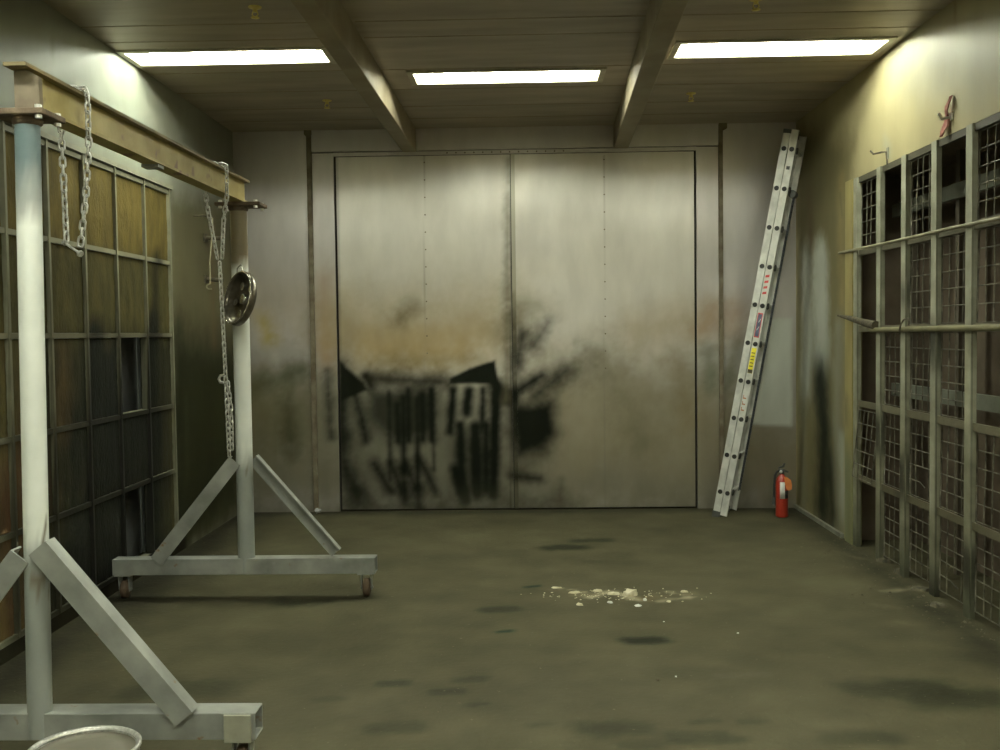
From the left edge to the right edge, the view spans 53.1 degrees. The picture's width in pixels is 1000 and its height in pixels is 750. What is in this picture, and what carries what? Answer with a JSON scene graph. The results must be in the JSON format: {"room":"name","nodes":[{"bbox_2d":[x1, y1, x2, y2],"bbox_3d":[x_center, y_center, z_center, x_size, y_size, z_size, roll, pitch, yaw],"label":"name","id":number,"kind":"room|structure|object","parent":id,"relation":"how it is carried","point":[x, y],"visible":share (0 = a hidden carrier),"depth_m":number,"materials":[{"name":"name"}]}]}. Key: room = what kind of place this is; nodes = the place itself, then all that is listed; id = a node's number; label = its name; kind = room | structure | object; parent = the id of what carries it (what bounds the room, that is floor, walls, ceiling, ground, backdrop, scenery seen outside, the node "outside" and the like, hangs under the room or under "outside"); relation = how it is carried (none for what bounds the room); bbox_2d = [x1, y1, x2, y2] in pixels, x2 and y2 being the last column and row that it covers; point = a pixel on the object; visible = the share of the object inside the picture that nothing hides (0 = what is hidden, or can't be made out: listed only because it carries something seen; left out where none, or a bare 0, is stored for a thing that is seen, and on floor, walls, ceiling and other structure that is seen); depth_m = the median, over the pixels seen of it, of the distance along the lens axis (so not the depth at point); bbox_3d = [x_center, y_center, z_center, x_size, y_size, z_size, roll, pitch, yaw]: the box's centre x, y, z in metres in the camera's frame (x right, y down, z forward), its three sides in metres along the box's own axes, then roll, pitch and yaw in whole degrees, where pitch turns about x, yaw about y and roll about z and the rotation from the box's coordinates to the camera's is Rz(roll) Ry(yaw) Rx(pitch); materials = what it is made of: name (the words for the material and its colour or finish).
{"room":"industrial workshop","nodes":[
{"label":"industrial workshop","id":0,"kind":"room"},
{"bbox_2d":[54,337,153,555],"bbox_3d":[-2.825,-0.018,6.361,0.255,3.020,3.200,-1,2,1],"label":"wall","id":1,"kind":"structure","parent":0,"point":[130,347],"depth_m":7.78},
{"bbox_2d":[0,0,236,665],"bbox_3d":[-2.711,-0.246,3.751,0.100,3.650,11.790,-1,2,1],"label":"wall","id":2,"kind":"structure","parent":0,"point":[33,32],"depth_m":8.06,"materials":[{"name":"beige paint"}]},
{"bbox_2d":[0,120,178,649],"bbox_3d":[-2.617,-0.016,6.376,0.080,2.800,3.041,-1,2,1],"label":"window frame","id":3,"kind":"structure","parent":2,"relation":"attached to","point":[49,141],"depth_m":6.30,"materials":[{"name":"paint"}]},
{"bbox_2d":[0,233,3,332],"bbox_3d":[-2.663,-0.477,5.087,0.060,0.526,0.454,-1,2,1],"label":"panel","id":4,"kind":"object","parent":3,"relation":"attached to","point":[1,276],"visible":1,"depth_m":5.29,"materials":[{"name":"brown wood"}]},
{"bbox_2d":[0,339,7,437],"bbox_3d":[-2.655,0.080,5.110,0.060,0.521,0.454,-1,2,1],"label":"panel","id":5,"kind":"object","parent":3,"relation":"attached to","point":[3,402],"visible":1,"depth_m":5.29,"materials":[{"name":"brown wood"}]},
{"bbox_2d":[0,444,10,535],"bbox_3d":[-2.649,0.612,5.132,0.059,0.476,0.454,-1,2,1],"label":"panel","id":6,"kind":"object","parent":3,"relation":"attached to","point":[5,521],"visible":1,"depth_m":5.30,"materials":[{"name":"brown wood"}]},
{"bbox_2d":[0,539,13,641],"bbox_3d":[-2.642,1.143,5.154,0.061,0.521,0.454,-1,2,1],"label":"panel","id":7,"kind":"object","parent":3,"relation":"attached to","point":[6,605],"visible":0.64,"depth_m":5.31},
{"bbox_2d":[5,132,44,235],"bbox_3d":[-2.659,-1.052,5.543,0.059,0.516,0.454,-1,2,1],"label":"panel","id":8,"kind":"object","parent":3,"relation":"attached to","point":[9,138],"visible":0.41,"depth_m":5.41,"materials":[{"name":"brown wood"}]},
{"bbox_2d":[8,235,47,332],"bbox_3d":[-2.652,-0.497,5.566,0.059,0.526,0.454,-1,2,1],"label":"panel","id":9,"kind":"object","parent":3,"relation":"attached to","point":[12,239],"visible":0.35,"depth_m":5.43,"materials":[{"name":"brown wood"}]},
{"bbox_2d":[12,339,50,434],"bbox_3d":[-2.645,0.059,5.589,0.059,0.521,0.454,-1,2,1],"label":"panel","id":10,"kind":"object","parent":3,"relation":"attached to","point":[15,342],"visible":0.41,"depth_m":5.45,"materials":[{"name":"brown wood"}]},
{"bbox_2d":[15,434,52,528],"bbox_3d":[-2.638,0.592,5.611,0.059,0.476,0.454,-1,2,1],"label":"panel","id":11,"kind":"object","parent":3,"relation":"attached to","point":[18,443],"visible":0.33,"depth_m":5.47,"materials":[{"name":"brown wood"}]},
{"bbox_2d":[18,522,55,629],"bbox_3d":[-2.631,1.123,5.633,0.059,0.521,0.454,-1,2,1],"label":"panel","id":12,"kind":"object","parent":3,"relation":"attached to","point":[51,525],"visible":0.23,"depth_m":5.48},
{"bbox_2d":[48,148,81,242],"bbox_3d":[-2.648,-1.072,6.023,0.059,0.516,0.454,-1,2,1],"label":"panel","id":13,"kind":"object","parent":3,"relation":"attached to","point":[72,168],"visible":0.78,"depth_m":6.01,"materials":[{"name":"brown wood"}]},
{"bbox_2d":[51,243,83,332],"bbox_3d":[-2.641,-0.517,6.046,0.059,0.526,0.454,-1,2,1],"label":"panel","id":14,"kind":"object","parent":3,"relation":"attached to","point":[67,277],"visible":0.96,"depth_m":6.05,"materials":[{"name":"brown wood"}]},
{"bbox_2d":[54,338,86,426],"bbox_3d":[-2.634,0.039,6.069,0.059,0.521,0.454,-1,2,1],"label":"panel","id":15,"kind":"object","parent":3,"relation":"attached to","point":[69,354],"visible":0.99,"depth_m":6.07,"materials":[{"name":"brown wood"}]},
{"bbox_2d":[60,508,91,604],"bbox_3d":[-2.620,1.103,6.113,0.059,0.521,0.454,-1,2,1],"label":"panel","id":16,"kind":"object","parent":3,"relation":"attached to","point":[75,539],"visible":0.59,"depth_m":6.16,"materials":[{"name":"brown wood"}]},
{"bbox_2d":[84,163,113,249],"bbox_3d":[-2.637,-1.092,6.507,0.059,0.516,0.464,-1,2,1],"label":"panel","id":17,"kind":"object","parent":3,"relation":"attached to","point":[99,217],"visible":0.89,"depth_m":6.53,"materials":[{"name":"brown wood"}]},
{"bbox_2d":[87,250,115,332],"bbox_3d":[-2.630,-0.538,6.530,0.060,0.526,0.464,-1,2,1],"label":"panel","id":18,"kind":"object","parent":3,"relation":"attached to","point":[100,266],"visible":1,"depth_m":6.54,"materials":[{"name":"brown wood"}]},
{"bbox_2d":[90,338,117,419],"bbox_3d":[-2.623,0.019,6.553,0.059,0.521,0.464,-1,2,1],"label":"panel","id":19,"kind":"object","parent":3,"relation":"attached to","point":[103,351],"visible":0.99,"depth_m":6.57,"materials":[{"name":"black wood"}]},
{"bbox_2d":[95,495,121,584],"bbox_3d":[-2.609,1.083,6.597,0.060,0.521,0.464,-1,2,1],"label":"panel","id":20,"kind":"object","parent":3,"relation":"attached to","point":[108,525],"visible":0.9,"depth_m":6.59,"materials":[{"name":"black wood"}]},
{"bbox_2d":[116,175,142,255],"bbox_3d":[-2.625,-1.113,7.011,0.060,0.516,0.494,-1,2,1],"label":"panel","id":21,"kind":"object","parent":3,"relation":"attached to","point":[129,209],"visible":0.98,"depth_m":7.02,"materials":[{"name":"brown wood"}]},
{"bbox_2d":[118,256,144,332],"bbox_3d":[-2.618,-0.559,7.035,0.060,0.526,0.494,-1,2,1],"label":"panel","id":22,"kind":"object","parent":3,"relation":"attached to","point":[131,283],"visible":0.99,"depth_m":7.04,"materials":[{"name":"brown wood"}]},
{"bbox_2d":[123,414,148,486],"bbox_3d":[-2.604,0.530,7.080,0.060,0.476,0.494,-1,2,1],"label":"panel","id":23,"kind":"object","parent":3,"relation":"attached to","point":[135,429],"visible":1,"depth_m":7.09,"materials":[{"name":"black wood"}]},
{"bbox_2d":[140,337,171,407],"bbox_3d":[-2.599,-0.024,7.577,0.060,0.521,0.494,-1,2,1],"label":"panel","id":24,"kind":"object","parent":3,"relation":"attached to","point":[160,364],"visible":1,"depth_m":7.58,"materials":[{"name":"brown wood"}]},
{"bbox_2d":[145,186,167,260],"bbox_3d":[-2.614,-1.135,7.531,0.058,0.516,0.494,-1,2,1],"label":"panel","id":25,"kind":"object","parent":3,"relation":"attached to","point":[156,219],"visible":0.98,"depth_m":7.53,"materials":[{"name":"brown wood"}]},
{"bbox_2d":[147,261,168,332],"bbox_3d":[-2.607,-0.581,7.554,0.058,0.526,0.494,-1,2,1],"label":"panel","id":26,"kind":"object","parent":3,"relation":"attached to","point":[158,289],"visible":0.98,"depth_m":7.56,"materials":[{"name":"brown wood"}]},
{"bbox_2d":[144,474,174,549],"bbox_3d":[-2.586,1.040,7.621,0.059,0.521,0.494,-1,2,1],"label":"panel","id":27,"kind":"object","parent":3,"relation":"attached to","point":[163,488],"visible":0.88,"depth_m":7.61,"materials":[{"name":"brown wood"}]},
{"bbox_2d":[151,408,172,475],"bbox_3d":[-2.593,0.508,7.599,0.059,0.476,0.494,-1,2,1],"label":"panel","id":28,"kind":"object","parent":3,"relation":"attached to","point":[162,436],"visible":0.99,"depth_m":7.61,"materials":[{"name":"brown wood"}]},
{"bbox_2d":[193,215,212,289],"bbox_3d":[-2.474,-1.021,8.322,0.178,0.632,0.138,-1,2,1],"label":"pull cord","id":29,"kind":"object","parent":2,"relation":"hanging from","point":[193,215],"visible":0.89,"depth_m":8.30,"materials":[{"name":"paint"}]},
{"bbox_2d":[203,233,222,242],"bbox_3d":[-2.482,-1.187,8.659,0.151,0.070,0.100,-1,2,1],"label":"wall bracket","id":30,"kind":"object","parent":2,"relation":"attached to","point":[206,237],"visible":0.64,"depth_m":8.64,"materials":[{"name":"metal"}]},
{"bbox_2d":[204,275,223,282],"bbox_3d":[-2.477,-0.833,8.673,0.152,0.070,0.100,-1,2,1],"label":"wall bracket","id":31,"kind":"object","parent":2,"relation":"attached to","point":[206,277],"visible":0.8,"depth_m":8.66,"materials":[{"name":"metal"}]},
{"bbox_2d":[42,0,953,131],"bbox_3d":[-0.016,-2.123,3.646,5.537,0.040,11.860,-1,2,1],"label":"ceiling","id":32,"kind":"structure","parent":0,"point":[612,48],"depth_m":7.02,"materials":[{"name":"brown wood"}]},
{"bbox_2d":[81,22,306,27],"bbox_3d":[-1.843,-2.192,6.244,1.565,0.012,0.012,-1,2,1],"label":"trim","id":33,"kind":"structure","parent":32,"relation":"attached to","point":[296,22],"depth_m":6.25,"materials":[{"name":"paint"}]},
{"bbox_2d":[110,38,318,42],"bbox_3d":[-1.835,-2.206,6.583,1.565,0.012,0.012,-1,2,1],"label":"trim","id":34,"kind":"structure","parent":32,"relation":"attached to","point":[312,38],"depth_m":6.58,"materials":[{"name":"paint"}]},
{"bbox_2d":[115,46,336,67],"bbox_3d":[-1.885,-2.286,6.955,1.440,0.162,0.400,-1,2,1],"label":"ceiling light","id":35,"kind":"object","parent":32,"relation":"attached to","point":[129,55],"visible":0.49,"depth_m":7.10,"materials":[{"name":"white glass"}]},
{"bbox_2d":[149,70,341,74],"bbox_3d":[-1.817,-2.239,7.382,1.565,0.012,0.012,-1,2,1],"label":"trim","id":36,"kind":"structure","parent":32,"relation":"attached to","point":[334,70],"depth_m":7.38,"materials":[{"name":"paint"}]},
{"bbox_2d":[248,5,261,18],"bbox_3d":[-1.450,-2.146,5.920,0.078,0.067,0.080,-1,2,1],"label":"sprinkler head","id":37,"kind":"object","parent":32,"relation":"attached to","point":[254,8],"visible":1,"depth_m":5.91},
{"bbox_2d":[177,90,356,93],"bbox_3d":[-1.803,-2.264,7.982,1.565,0.012,0.012,-1,2,1],"label":"trim","id":38,"kind":"structure","parent":32,"relation":"attached to","point":[336,90],"depth_m":7.98,"materials":[{"name":"paint"}]},
{"bbox_2d":[201,107,369,110],"bbox_3d":[-1.790,-2.289,8.581,1.565,0.012,0.012,-1,2,1],"label":"trim","id":39,"kind":"structure","parent":32,"relation":"attached to","point":[348,107],"depth_m":8.58,"materials":[{"name":"paint"}]},
{"bbox_2d":[243,119,378,121],"bbox_3d":[-1.779,-2.309,9.060,1.565,0.012,0.012,-1,2,1],"label":"trim","id":40,"kind":"structure","parent":32,"relation":"attached to","point":[355,119],"depth_m":9.05,"materials":[{"name":"paint"}]},
{"bbox_2d":[322,99,331,108],"bbox_3d":[-1.435,-2.244,8.295,0.078,0.067,0.080,-1,2,1],"label":"sprinkler head","id":41,"kind":"object","parent":32,"relation":"attached to","point":[326,101],"visible":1,"depth_m":8.28},
{"bbox_2d":[290,0,415,151],"bbox_3d":[-1.081,-1.991,3.626,0.130,0.235,11.763,-1,2,2],"label":"ceiling beam","id":42,"kind":"structure","parent":32,"relation":"attached to","point":[329,20],"depth_m":6.56,"materials":[{"name":"paint"}]},
{"bbox_2d":[355,15,645,21],"bbox_3d":[0.029,-2.214,6.200,1.860,0.012,0.012,-1,2,1],"label":"trim","id":43,"kind":"structure","parent":32,"relation":"attached to","point":[643,15],"depth_m":6.20,"materials":[{"name":"paint"}]},
{"bbox_2d":[403,103,598,106],"bbox_3d":[0.082,-2.311,8.537,1.860,0.012,0.012,-1,2,1],"label":"trim","id":44,"kind":"structure","parent":32,"relation":"attached to","point":[568,103],"depth_m":8.54,"materials":[{"name":"paint"}]},
{"bbox_2d":[364,32,640,37],"bbox_3d":[0.036,-2.228,6.540,1.860,0.012,0.012,-1,2,1],"label":"trim","id":45,"kind":"structure","parent":32,"relation":"attached to","point":[615,32],"depth_m":6.54,"materials":[{"name":"paint"}]},
{"bbox_2d":[406,67,606,85],"bbox_3d":[0.050,-2.336,7.580,1.480,0.162,0.400,-1,2,1],"label":"ceiling light","id":46,"kind":"object","parent":32,"relation":"attached to","point":[600,71],"visible":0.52,"depth_m":7.73,"materials":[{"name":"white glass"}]},
{"bbox_2d":[386,65,630,69],"bbox_3d":[0.055,-2.261,7.339,1.860,0.012,0.012,-1,2,1],"label":"trim","id":47,"kind":"structure","parent":32,"relation":"attached to","point":[597,65],"depth_m":7.33,"materials":[{"name":"paint"}]},
{"bbox_2d":[392,85,624,89],"bbox_3d":[0.069,-2.286,7.938,1.860,0.012,0.012,-1,2,1],"label":"trim","id":48,"kind":"structure","parent":32,"relation":"attached to","point":[605,85],"depth_m":7.93,"materials":[{"name":"paint"}]},
{"bbox_2d":[411,115,607,118],"bbox_3d":[0.093,-2.332,9.017,1.860,0.012,0.012,-1,2,1],"label":"trim","id":49,"kind":"structure","parent":32,"relation":"attached to","point":[579,115],"depth_m":9.02,"materials":[{"name":"paint"}]},
{"bbox_2d":[686,92,695,101],"bbox_3d":[1.569,-2.279,8.212,0.078,0.067,0.080,-1,2,1],"label":"sprinkler head","id":50,"kind":"object","parent":32,"relation":"attached to","point":[690,94],"visible":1,"depth_m":8.20},
{"bbox_2d":[642,111,809,114],"bbox_3d":[1.969,-2.354,8.973,1.612,0.012,0.012,-1,2,1],"label":"trim","id":51,"kind":"structure","parent":32,"relation":"attached to","point":[803,111],"depth_m":8.97,"materials":[{"name":"paint"}]},
{"bbox_2d":[647,99,819,102],"bbox_3d":[1.958,-2.334,8.493,1.612,0.012,0.012,-1,2,1],"label":"trim","id":52,"kind":"structure","parent":32,"relation":"attached to","point":[789,99],"depth_m":8.49,"materials":[{"name":"paint"}]},
{"bbox_2d":[659,81,848,84],"bbox_3d":[1.944,-2.308,7.894,1.612,0.012,0.012,-1,2,1],"label":"trim","id":53,"kind":"structure","parent":32,"relation":"attached to","point":[821,81],"depth_m":7.89,"materials":[{"name":"paint"}]},
{"bbox_2d":[749,0,760,10],"bbox_3d":[1.508,-2.182,5.892,0.078,0.067,0.080,-1,2,1],"label":"sprinkler head","id":54,"kind":"object","parent":32,"relation":"attached to","point":[754,1],"visible":1,"depth_m":5.89},
{"bbox_2d":[662,60,875,64],"bbox_3d":[1.930,-2.284,7.295,1.612,0.012,0.012,-1,2,1],"label":"trim","id":55,"kind":"structure","parent":32,"relation":"attached to","point":[860,60],"depth_m":7.29,"materials":[{"name":"paint"}]},
{"bbox_2d":[667,36,897,59],"bbox_3d":[1.925,-2.333,6.911,1.480,0.162,0.430,-1,2,1],"label":"ceiling light","id":56,"kind":"object","parent":32,"relation":"attached to","point":[838,42],"visible":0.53,"depth_m":7.07,"materials":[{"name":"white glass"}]},
{"bbox_2d":[0,508,999,749],"bbox_3d":[0.131,1.582,3.797,7.137,0.080,11.860,-1,2,1],"label":"floor","id":57,"kind":"structure","parent":0,"point":[369,672],"depth_m":5.54,"materials":[{"name":"concrete"}]},
{"bbox_2d":[28,725,141,749],"bbox_3d":[-1.391,1.411,3.339,0.389,0.338,0.397,-1,2,1],"label":"pail","id":58,"kind":"object","parent":57,"relation":"on","point":[100,737],"visible":1,"depth_m":3.45,"materials":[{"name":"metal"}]},
{"bbox_2d":[0,61,377,749],"bbox_3d":[-1.728,0.150,5.160,1.761,2.713,2.932,-1,2,1],"label":"gantry crane","id":59,"kind":"object","parent":57,"relation":"on","point":[41,98],"visible":0.98,"depth_m":3.84,"materials":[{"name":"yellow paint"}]},
{"bbox_2d":[57,85,92,256],"bbox_3d":[-1.754,-0.839,4.111,0.144,0.709,0.082,-1,2,1],"label":"chain","id":60,"kind":"object","parent":59,"relation":"hanging from","point":[80,253],"visible":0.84,"depth_m":4.12,"materials":[{"name":"silver metal"}]},
{"bbox_2d":[203,161,233,457],"bbox_3d":[-1.686,-0.385,5.999,0.153,1.778,0.051,-2,3,-24],"label":"chain","id":61,"kind":"object","parent":59,"relation":"hanging from","point":[226,387],"visible":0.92,"depth_m":6.00,"materials":[{"name":"silver metal"}]},
{"bbox_2d":[224,264,256,325],"bbox_3d":[-1.625,-0.501,6.235,0.127,0.394,0.350,-2,3,-36],"label":"metal dish","id":62,"kind":"object","parent":59,"relation":"hanging from","point":[240,295],"visible":0.94,"depth_m":6.27,"materials":[{"name":"metal"}]},
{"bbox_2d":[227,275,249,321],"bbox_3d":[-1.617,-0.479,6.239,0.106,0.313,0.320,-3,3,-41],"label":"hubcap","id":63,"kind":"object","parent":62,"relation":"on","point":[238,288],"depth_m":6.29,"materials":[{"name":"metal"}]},
{"bbox_2d":[165,518,959,736],"bbox_3d":[0.224,1.419,6.686,4.483,0.004,4.953,-1,2,1],"label":"floor grit","id":64,"kind":"structure","parent":57,"relation":"on","point":[558,518],"depth_m":5.50,"materials":[{"name":"grey concrete"}]},
{"bbox_2d":[530,587,683,601],"bbox_3d":[0.753,1.419,6.478,1.242,0.006,0.374,-1,2,1],"label":"crumbs","id":65,"kind":"object","parent":57,"relation":"on","point":[634,587],"visible":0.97,"depth_m":6.45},
{"bbox_2d":[607,592,619,594],"bbox_3d":[0.737,1.415,6.483,0.083,0.015,0.049,-1,2,1],"label":"chip","id":66,"kind":"object","parent":57,"relation":"on","point":[609,593],"visible":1,"depth_m":6.47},
{"bbox_2d":[622,588,637,596],"bbox_3d":[0.840,1.402,6.464,0.108,0.038,0.086,-1,2,1],"label":"chip","id":67,"kind":"object","parent":57,"relation":"on","point":[629,592],"visible":1,"depth_m":6.44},
{"bbox_2d":[712,129,806,516],"bbox_3d":[2.349,-0.427,9.076,0.781,3.465,0.382,1,3,27],"label":"ladder","id":68,"kind":"object","parent":57,"relation":"on","point":[784,192],"visible":1,"depth_m":8.98,"materials":[{"name":"metal"}]},
{"bbox_2d":[772,463,791,517],"bbox_3d":[2.552,1.045,9.082,0.167,0.493,0.119,-1,2,1],"label":"fire extinguisher","id":69,"kind":"object","parent":57,"relation":"on","point":[782,484],"visible":1,"depth_m":9.05,"materials":[{"name":"red metal"}]},
{"bbox_2d":[876,556,894,563],"bbox_3d":[2.818,1.346,7.284,0.094,0.032,0.126,-2,3,-33],"label":"lump","id":70,"kind":"object","parent":57,"relation":"on","point":[885,559],"visible":0.82,"depth_m":7.26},
{"bbox_2d":[780,536,994,640],"bbox_3d":[2.492,1.381,6.824,0.540,0.010,2.783,-1,2,1],"label":"debris","id":71,"kind":"object","parent":57,"relation":"on","point":[964,621],"visible":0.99,"depth_m":6.32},
{"bbox_2d":[893,568,914,574],"bbox_3d":[2.808,1.357,6.955,0.143,0.037,0.117,-1,2,-9],"label":"lump","id":72,"kind":"object","parent":57,"relation":"on","point":[897,570],"visible":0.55,"depth_m":6.92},
{"bbox_2d":[838,112,999,626],"bbox_3d":[2.739,-0.040,6.513,0.085,2.869,3.240,-1,2,1],"label":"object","id":73,"kind":"object","parent":57,"relation":"on","point":[972,225],"depth_m":6.33,"materials":[{"name":"paint"}]},
{"bbox_2d":[837,315,878,328],"bbox_3d":[2.697,-0.402,7.580,0.066,0.126,0.661,-1,2,-5],"label":"stick","id":74,"kind":"object","parent":73,"relation":"on","point":[871,324],"visible":0.95,"depth_m":7.44,"materials":[{"name":"paint"}]},
{"bbox_2d":[898,318,909,333],"bbox_3d":[2.688,-0.325,6.652,0.012,0.111,0.182,-1,2,1],"label":"wire hook","id":75,"kind":"object","parent":73,"relation":"hanging from","point":[904,318],"visible":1,"depth_m":6.67,"materials":[{"name":"paint"}]},
{"bbox_2d":[911,585,928,591],"bbox_3d":[2.733,1.387,6.506,0.124,0.017,0.105,1,3,41],"label":"lump","id":76,"kind":"object","parent":57,"relation":"on","point":[915,588],"visible":0.9,"depth_m":6.48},
{"bbox_2d":[930,601,946,607],"bbox_3d":[2.669,1.404,6.117,0.087,0.018,0.093,-1,2,-12],"label":"lump","id":77,"kind":"object","parent":57,"relation":"on","point":[934,604],"visible":1,"depth_m":6.09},
{"bbox_2d":[891,149,999,575],"bbox_3d":[3.111,-0.056,6.424,0.080,2.900,3.020,-1,2,1],"label":"window grille","id":78,"kind":"object","parent":57,"relation":"on","point":[957,191],"visible":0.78,"depth_m":6.84,"materials":[{"name":"metal"}]},
{"bbox_2d":[232,122,795,511],"bbox_3d":[0.141,-0.524,9.555,5.337,3.650,0.042,-1,2,1],"label":"wall","id":79,"kind":"structure","parent":0,"point":[274,163],"depth_m":9.53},
{"bbox_2d":[304,130,318,511],"bbox_3d":[-1.802,-0.499,9.589,0.070,3.648,0.065,-1,2,1],"label":"trim","id":80,"kind":"structure","parent":79,"relation":"attached to","point":[307,133],"depth_m":9.56,"materials":[{"name":"grey metal"}]},
{"bbox_2d":[336,154,513,509],"bbox_3d":[-0.716,-0.398,9.600,1.660,3.380,0.042,-1,2,1],"label":"door","id":81,"kind":"structure","parent":79,"relation":"in","point":[424,242],"depth_m":9.58,"materials":[{"name":"grey metal"}]},
{"bbox_2d":[312,146,717,510],"bbox_3d":[0.142,-0.567,9.629,5.537,3.770,0.070,-1,2,1],"label":"trim","id":82,"kind":"structure","parent":79,"relation":"attached to","point":[695,506],"depth_m":9.60,"materials":[{"name":"grey metal"}]},
{"bbox_2d":[510,151,694,507],"bbox_3d":[0.987,-0.417,9.550,1.733,3.380,0.062,-1,2,1],"label":"door","id":83,"kind":"structure","parent":79,"relation":"in","point":[603,309],"depth_m":9.54,"materials":[{"name":"grey metal"}]},
{"bbox_2d":[613,0,688,147],"bbox_3d":[0.834,-2.014,3.581,0.140,0.235,11.769,-1,2,3],"label":"ceiling beam","id":84,"kind":"structure","parent":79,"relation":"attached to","point":[662,19],"depth_m":6.58,"materials":[{"name":"paint"}]},
{"bbox_2d":[718,123,726,476],"bbox_3d":[2.117,-0.546,9.497,0.078,3.648,0.065,-1,2,1],"label":"trim","id":85,"kind":"structure","parent":79,"relation":"attached to","point":[721,126],"depth_m":9.46,"materials":[{"name":"grey metal"}]},
{"bbox_2d":[796,0,999,538],"bbox_3d":[2.704,-0.310,3.624,0.060,3.650,11.790,-1,2,1],"label":"wall","id":86,"kind":"structure","parent":0,"point":[895,102],"depth_m":8.11,"materials":[{"name":"beige paint"}]},
{"bbox_2d":[676,26,919,31],"bbox_3d":[1.912,-2.250,6.496,1.612,0.012,0.012,-1,2,1],"label":"trim","id":87,"kind":"structure","parent":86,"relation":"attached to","point":[918,26],"depth_m":6.49,"materials":[{"name":"paint"}]},
{"bbox_2d":[682,9,941,15],"bbox_3d":[1.904,-2.236,6.156,1.612,0.012,0.012,-1,2,1],"label":"trim","id":88,"kind":"structure","parent":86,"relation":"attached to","point":[941,9],"depth_m":6.15,"materials":[{"name":"paint"}]},
{"bbox_2d":[794,504,843,537],"bbox_3d":[2.802,1.281,8.847,0.025,0.035,1.425,-1,2,1],"label":"baseboard","id":89,"kind":"structure","parent":86,"relation":"attached to","point":[830,528],"depth_m":8.72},
{"bbox_2d":[845,179,862,544],"bbox_3d":[2.797,-0.097,7.911,0.080,2.865,0.170,-1,2,1],"label":"trim","id":90,"kind":"structure","parent":86,"relation":"attached to","point":[849,185],"depth_m":7.89,"materials":[{"name":"yellow paint"}]},
{"bbox_2d":[870,147,888,164],"bbox_3d":[2.703,-1.552,7.128,0.030,0.131,0.188,-2,3,-24],"label":"wall hook","id":91,"kind":"object","parent":86,"relation":"attached to","point":[886,152],"visible":1,"depth_m":7.06,"materials":[{"name":"paint"}]},
{"bbox_2d":[937,95,953,136],"bbox_3d":[2.679,-1.561,6.043,0.073,0.226,0.135,-1,2,1],"label":"wall hook","id":92,"kind":"object","parent":86,"relation":"attached to","point":[948,117],"visible":1,"depth_m":6.03,"materials":[{"name":"metal"}]},
{"bbox_2d":[862,123,999,581],"bbox_3d":[3.087,-0.098,6.475,0.568,3.020,3.285,-1,2,1],"label":"wall","id":93,"kind":"structure","parent":0,"point":[988,343],"depth_m":7.78,"materials":[{"name":"black metal"}]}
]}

